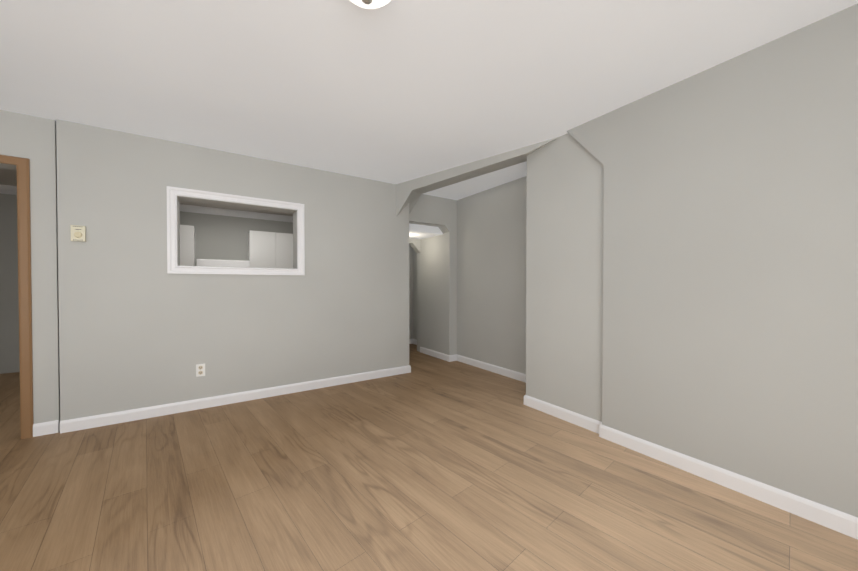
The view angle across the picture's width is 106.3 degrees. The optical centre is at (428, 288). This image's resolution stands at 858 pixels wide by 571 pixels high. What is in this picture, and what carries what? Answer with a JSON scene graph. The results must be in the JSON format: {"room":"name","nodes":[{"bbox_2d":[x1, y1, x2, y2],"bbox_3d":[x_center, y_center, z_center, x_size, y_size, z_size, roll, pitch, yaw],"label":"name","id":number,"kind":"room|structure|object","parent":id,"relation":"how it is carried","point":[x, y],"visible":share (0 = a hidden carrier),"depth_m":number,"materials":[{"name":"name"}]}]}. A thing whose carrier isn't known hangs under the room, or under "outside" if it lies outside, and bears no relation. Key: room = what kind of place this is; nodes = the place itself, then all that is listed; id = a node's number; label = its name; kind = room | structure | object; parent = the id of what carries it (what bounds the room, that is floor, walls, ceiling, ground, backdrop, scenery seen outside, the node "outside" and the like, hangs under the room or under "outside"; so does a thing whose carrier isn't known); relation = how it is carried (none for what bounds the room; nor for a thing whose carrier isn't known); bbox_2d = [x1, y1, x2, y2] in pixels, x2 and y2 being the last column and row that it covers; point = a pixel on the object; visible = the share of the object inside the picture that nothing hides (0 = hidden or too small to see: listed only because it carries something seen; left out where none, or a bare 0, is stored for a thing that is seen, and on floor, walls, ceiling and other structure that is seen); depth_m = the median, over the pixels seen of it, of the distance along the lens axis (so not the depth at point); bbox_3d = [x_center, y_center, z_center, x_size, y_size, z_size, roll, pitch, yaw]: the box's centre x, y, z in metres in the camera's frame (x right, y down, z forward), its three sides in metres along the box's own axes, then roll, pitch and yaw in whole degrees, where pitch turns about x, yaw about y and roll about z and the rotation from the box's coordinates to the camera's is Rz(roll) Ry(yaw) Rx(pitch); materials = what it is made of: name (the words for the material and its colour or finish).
{"room":"empty living room","nodes":[
{"label":"empty living room","id":0,"kind":"room"},
{"bbox_2d":[0,193,292,373],"bbox_3d":[-3.889,-0.123,5.340,4.600,2.440,0.100,0,1,-33],"label":"wall","id":1,"kind":"structure","parent":0,"point":[219,237],"depth_m":4.26,"materials":[{"name":"grey paint"}]},
{"bbox_2d":[0,184,292,221],"bbox_3d":[-3.838,-1.292,5.248,4.600,0.100,0.085,0,1,-33],"label":"crown molding","id":2,"kind":"structure","parent":1,"relation":"attached to","point":[8,189],"depth_m":5.46,"materials":[{"name":"white wood"}]},
{"bbox_2d":[180,225,194,265],"bbox_3d":[-4.261,-0.591,4.817,1.215,0.770,0.351,0,1,-33],"label":"upper cabinet","id":3,"kind":"object","parent":1,"relation":"attached to","point":[187,245],"visible":0.21,"depth_m":4.98,"materials":[{"name":"white wood"}]},
{"bbox_2d":[248,230,292,267],"bbox_3d":[-2.614,-0.604,5.905,1.215,0.770,0.351,0,1,-33],"label":"upper cabinet","id":4,"kind":"object","parent":1,"relation":"attached to","point":[270,249],"visible":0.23,"depth_m":5.62,"materials":[{"name":"white wood"}]},
{"bbox_2d":[0,110,408,431],"bbox_3d":[-2.283,-0.085,3.019,4.720,2.460,0.200,0,1,-33],"label":"wall","id":5,"kind":"structure","parent":0,"point":[140,326],"depth_m":2.89,"materials":[{"name":"grey paint"}]},
{"bbox_2d":[0,155,33,438],"bbox_3d":[-3.408,0.081,2.181,0.937,2.110,0.020,0,1,-33],"label":"door frame","id":6,"kind":"structure","parent":5,"relation":"attached to","point":[25,293],"depth_m":2.42,"materials":[{"name":"brown wood"}]},
{"bbox_2d":[70,225,85,241],"bbox_3d":[-2.775,-0.434,2.545,0.080,0.123,0.040,0,1,-33],"label":"thermostat","id":7,"kind":"object","parent":5,"relation":"attached to","point":[78,233],"visible":1,"depth_m":2.54,"materials":[{"name":"beige plastic"}]},
{"bbox_2d":[196,363,204,376],"bbox_3d":[-2.131,0.764,3.003,0.070,0.115,0.011,0,1,-33],"label":"duplex electrical outlet","id":8,"kind":"object","parent":5,"relation":"attached to","point":[200,369],"visible":1,"depth_m":3.00,"materials":[{"name":"white plastic"}]},
{"bbox_2d":[33,365,410,436],"bbox_3d":[-1.677,1.073,3.424,3.308,0.095,0.215,0,1,-33],"label":"baseboard","id":9,"kind":"structure","parent":5,"relation":"attached to","point":[82,423],"depth_m":2.98,"materials":[{"name":"white wood"}]},
{"bbox_2d":[167,186,304,274],"bbox_3d":[-1.839,-0.521,3.175,1.162,0.772,0.021,0,1,-33],"label":"window frame","id":10,"kind":"structure","parent":5,"relation":"attached to","point":[173,193],"depth_m":3.08,"materials":[{"name":"white wood"}]},
{"bbox_2d":[177,196,296,268],"bbox_3d":[-1.900,-0.523,3.267,1.022,0.632,0.200,0,1,-33],"label":"liner","id":11,"kind":"object","parent":5,"relation":"attached to","point":[228,204],"visible":0.78,"depth_m":3.24,"materials":[{"name":"grey paint"}]},
{"bbox_2d":[409,244,412,338],"bbox_3d":[-0.816,-0.132,6.058,1.080,2.440,0.150,0,1,-33],"label":"wall","id":12,"kind":"structure","parent":0,"point":[412,294],"depth_m":6.30,"materials":[{"name":"grey paint"}]},
{"bbox_2d":[409,339,416,344],"bbox_3d":[-0.598,1.045,5.761,1.100,0.095,0.650,0,1,-33],"label":"baseboard","id":13,"kind":"structure","parent":12,"relation":"attached to","point":[412,341],"depth_m":6.28,"materials":[{"name":"white wood"}]},
{"bbox_2d":[409,238,420,351],"bbox_3d":[-0.511,0.141,5.346,0.800,1.952,0.120,0,1,-33],"label":"wall","id":14,"kind":"structure","parent":0,"point":[418,295],"depth_m":5.55,"materials":[{"name":"grey paint"}]},
{"bbox_2d":[409,243,420,252],"bbox_3d":[-0.244,-0.687,5.512,0.160,0.160,0.120,0,1,-33],"label":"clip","id":15,"kind":"object","parent":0,"point":[416,247],"visible":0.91,"depth_m":5.49,"materials":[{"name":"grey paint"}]},
{"bbox_2d":[413,249,416,339],"bbox_3d":[-0.516,-0.140,6.729,0.120,2.440,2.200,0,1,-33],"label":"wall","id":16,"kind":"structure","parent":0,"point":[414,253],"depth_m":6.26,"materials":[{"name":"grey paint"}]},
{"bbox_2d":[409,223,442,238],"bbox_3d":[-0.298,-1.085,5.010,0.800,0.508,0.650,0,1,-33],"label":"ceiling","id":17,"kind":"structure","parent":0,"point":[416,231],"depth_m":4.87,"materials":[{"name":"white paint"}]},
{"bbox_2d":[0,344,857,570],"bbox_3d":[-1.057,1.180,2.612,6.300,0.100,8.500,0,1,-33],"label":"floor","id":18,"kind":"structure","parent":0,"point":[429,463],"depth_m":1.77,"materials":[{"name":"brown wood"}]},
{"bbox_2d":[196,259,249,266],"bbox_3d":[-3.301,0.332,5.183,0.690,1.534,0.760,0,1,-33],"label":"fridge","id":19,"kind":"object","parent":18,"relation":"on","point":[220,263],"visible":0.12,"depth_m":4.87,"materials":[{"name":"white"}]},
{"bbox_2d":[526,133,603,421],"bbox_3d":[1.986,-0.078,1.652,0.160,2.440,3.567,0,1,-33],"label":"wall pier","id":20,"kind":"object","parent":18,"relation":"on","point":[564,271],"visible":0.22,"depth_m":2.75,"materials":[{"name":"grey paint"}]},
{"bbox_2d":[0,0,857,215],"bbox_3d":[-1.057,-1.359,2.581,6.300,0.100,8.500,0,1,-33],"label":"ceiling","id":21,"kind":"structure","parent":0,"point":[395,91],"depth_m":1.90,"materials":[{"name":"white paint"}]},
{"bbox_2d":[350,0,390,8],"bbox_3d":[-0.253,-1.228,1.308,0.270,0.132,0.270,0,1,-33],"label":"flush-mount ceiling light","id":22,"kind":"object","parent":21,"relation":"attached to","point":[370,4],"visible":1,"depth_m":1.36,"materials":[{"name":"white glass"}]},
{"bbox_2d":[396,137,558,216],"bbox_3d":[0.394,-1.111,3.578,0.770,0.421,2.158,0,1,-33],"label":"bulkhead","id":23,"kind":"object","parent":21,"relation":"attached to","point":[410,192],"visible":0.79,"depth_m":3.59,"materials":[{"name":"grey paint"}]},
{"bbox_2d":[409,194,449,226],"bbox_3d":[-0.072,-1.134,4.667,0.800,0.401,0.170,0,1,-33],"label":"wall","id":24,"kind":"structure","parent":0,"point":[428,210],"depth_m":4.64,"materials":[{"name":"grey paint"}]},
{"bbox_2d":[439,225,449,232],"bbox_3d":[-0.072,-0.889,4.670,0.800,0.090,0.170,0,1,-33],"label":"clip","id":25,"kind":"object","parent":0,"point":[445,229],"visible":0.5,"depth_m":4.84,"materials":[{"name":"grey paint"}]},
{"bbox_2d":[421,176,526,373],"bbox_3d":[1.635,-0.095,3.057,0.260,2.440,6.300,0,1,-33],"label":"wall","id":26,"kind":"structure","parent":0,"point":[473,283],"depth_m":4.46,"materials":[{"name":"grey paint"}]},
{"bbox_2d":[420,347,525,382],"bbox_3d":[0.766,1.063,4.264,0.155,0.095,3.113,0,1,-33],"label":"baseboard","id":27,"kind":"structure","parent":26,"relation":"attached to","point":[516,375],"depth_m":4.51,"materials":[{"name":"white wood"}]},
{"bbox_2d":[567,4,857,516],"bbox_3d":[2.024,-0.075,1.409,0.045,2.440,3.121,0,1,-33],"label":"wall","id":28,"kind":"structure","parent":0,"point":[730,278],"depth_m":1.78,"materials":[{"name":"grey paint"}]},
{"bbox_2d":[524,395,857,539],"bbox_3d":[1.951,1.094,1.664,0.220,0.095,3.562,0,1,-33],"label":"baseboard","id":29,"kind":"structure","parent":28,"relation":"attached to","point":[830,518],"depth_m":1.87,"materials":[{"name":"white wood"}]}
]}

